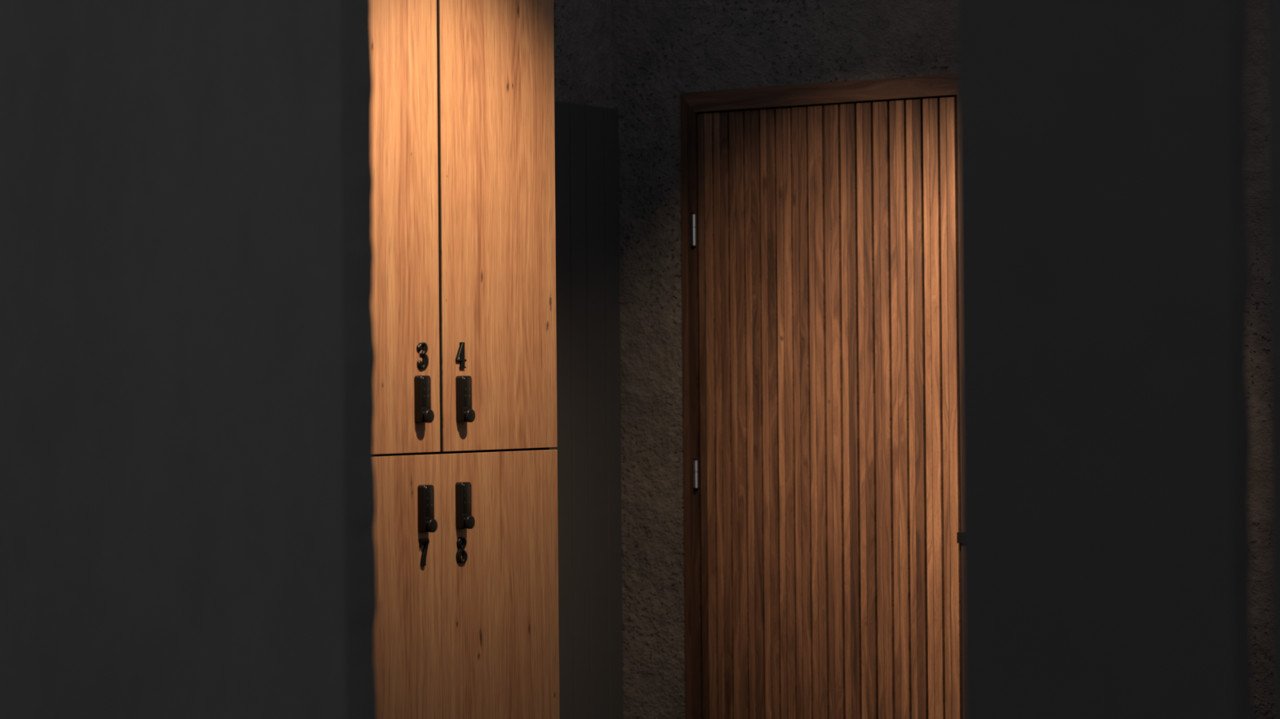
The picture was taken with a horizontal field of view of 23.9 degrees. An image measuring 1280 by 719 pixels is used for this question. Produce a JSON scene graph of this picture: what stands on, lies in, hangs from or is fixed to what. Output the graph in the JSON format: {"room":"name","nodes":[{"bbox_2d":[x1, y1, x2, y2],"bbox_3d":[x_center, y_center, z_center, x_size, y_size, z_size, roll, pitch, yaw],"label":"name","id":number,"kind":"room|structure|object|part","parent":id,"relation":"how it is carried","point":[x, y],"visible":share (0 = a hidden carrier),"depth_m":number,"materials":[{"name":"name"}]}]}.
{"room":"changing room","nodes":[
{"label":"changing room","id":0,"kind":"room"},
{"bbox_2d":[553,0,613,108],"bbox_3d":[-0.932,0.110,6.771,0.150,2.620,2.921,-1,-1,33],"label":"wall","id":1,"kind":"structure","parent":0,"point":[583,28],"depth_m":7.84,"materials":[{"name":"paint"}]},
{"bbox_2d":[549,101,622,718],"bbox_3d":[-0.302,0.379,7.564,0.020,2.077,0.898,-1,-1,33],"label":"door","id":2,"kind":"structure","parent":1,"relation":"in","point":[588,448],"depth_m":7.81,"materials":[{"name":"black paint"}]},
{"bbox_2d":[0,0,1251,718],"bbox_3d":[-1.117,0.099,5.096,4.524,2.620,0.079,-1,-1,33],"label":"wall","id":3,"kind":"structure","parent":0,"point":[188,355],"depth_m":4.64,"materials":[{"name":"grey paint"}]},
{"bbox_2d":[612,0,1275,718],"bbox_3d":[2.180,0.082,6.558,5.581,2.620,0.150,-1,-1,33],"label":"wall","id":4,"kind":"structure","parent":0,"point":[663,50],"depth_m":7.84,"materials":[{"name":"paint"}]},
{"bbox_2d":[680,73,964,718],"bbox_3d":[0.482,0.360,7.609,0.846,2.110,0.083,-1,-1,33],"label":"door","id":5,"kind":"structure","parent":4,"relation":"in","point":[829,504],"depth_m":7.60,"materials":[{"name":"brown wood"}]},
{"bbox_3d":[0.787,0.434,7.369,0.028,0.026,0.008,-1,-1,33],"label":"strike plate","id":6,"kind":"part","parent":5,"relation":"part of","materials":[{"name":"black metal"}]},
{"bbox_2d":[1268,0,1279,718],"bbox_3d":[1.980,0.064,4.037,2.341,2.620,0.120,-1,-1,33],"label":"wall partition","id":7,"kind":"structure","parent":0,"point":[1273,5],"depth_m":4.63,"materials":[{"name":"paint"}]},
{"bbox_3d":[-0.380,1.440,3.482,7.500,0.100,8.400,-1,-1,33],"label":"floor","id":8,"kind":"structure","parent":0,"visible":0},
{"bbox_2d":[373,452,442,718],"bbox_3d":[-0.738,0.768,6.430,0.525,1.135,0.436,-1,-1,33],"label":"locker","id":9,"kind":"object","parent":8,"relation":"on","point":[408,667],"visible":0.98,"depth_m":6.39,"materials":[{"name":"brown laminate"}]},
{"bbox_2d":[369,0,439,454],"bbox_3d":[-0.748,-0.372,6.438,0.525,1.144,0.435,-1,-1,33],"label":"locker","id":10,"kind":"object","parent":9,"relation":"on","point":[405,299],"visible":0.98,"depth_m":6.39,"materials":[{"name":"brown laminate"}]},
{"bbox_3d":[-0.454,0.069,6.418,0.001,0.063,0.029,-1,-1,33],"label":"touch panel","id":11,"kind":"part","parent":10,"relation":"part of","materials":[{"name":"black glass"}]},
{"bbox_3d":[-0.449,0.120,6.415,0.012,0.029,0.029,-1,-1,33],"label":"turn knob","id":12,"kind":"part","parent":10,"relation":"part of","materials":[{"name":"black plastic"}]},
{"bbox_3d":[-0.448,0.302,6.423,0.001,0.063,0.029,-1,-1,33],"label":"touch panel","id":13,"kind":"part","parent":9,"relation":"part of","materials":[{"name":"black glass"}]},
{"bbox_3d":[-0.443,0.353,6.420,0.012,0.029,0.029,-1,-1,33],"label":"turn knob","id":14,"kind":"part","parent":9,"relation":"part of","materials":[{"name":"black plastic"}]},
{"bbox_2d":[432,447,559,718],"bbox_3d":[-0.497,0.769,6.795,0.525,1.135,0.437,-1,-1,33],"label":"locker","id":15,"kind":"object","parent":8,"relation":"on","point":[500,528],"visible":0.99,"depth_m":6.66,"materials":[{"name":"brown laminate"}]},
{"bbox_3d":[-0.374,0.301,6.535,0.001,0.063,0.029,-1,-1,33],"label":"touch panel","id":16,"kind":"part","parent":15,"relation":"part of","materials":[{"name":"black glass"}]},
{"bbox_3d":[-0.369,0.352,6.532,0.012,0.029,0.029,-1,-1,33],"label":"turn knob","id":17,"kind":"part","parent":15,"relation":"part of","materials":[{"name":"black plastic"}]},
{"bbox_2d":[436,0,557,451],"bbox_3d":[-0.507,-0.371,6.803,0.525,1.144,0.438,-1,-1,33],"label":"locker","id":18,"kind":"object","parent":15,"relation":"on","point":[495,58],"visible":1,"depth_m":6.67,"materials":[{"name":"brown laminate"}]},
{"bbox_3d":[-0.373,0.070,6.540,0.001,0.063,0.029,-1,-1,33],"label":"touch panel","id":19,"kind":"part","parent":18,"relation":"part of","materials":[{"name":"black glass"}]},
{"bbox_3d":[-0.369,0.121,6.537,0.012,0.029,0.029,-1,-1,33],"label":"turn knob","id":20,"kind":"part","parent":18,"relation":"part of","materials":[{"name":"black plastic"}]}
]}

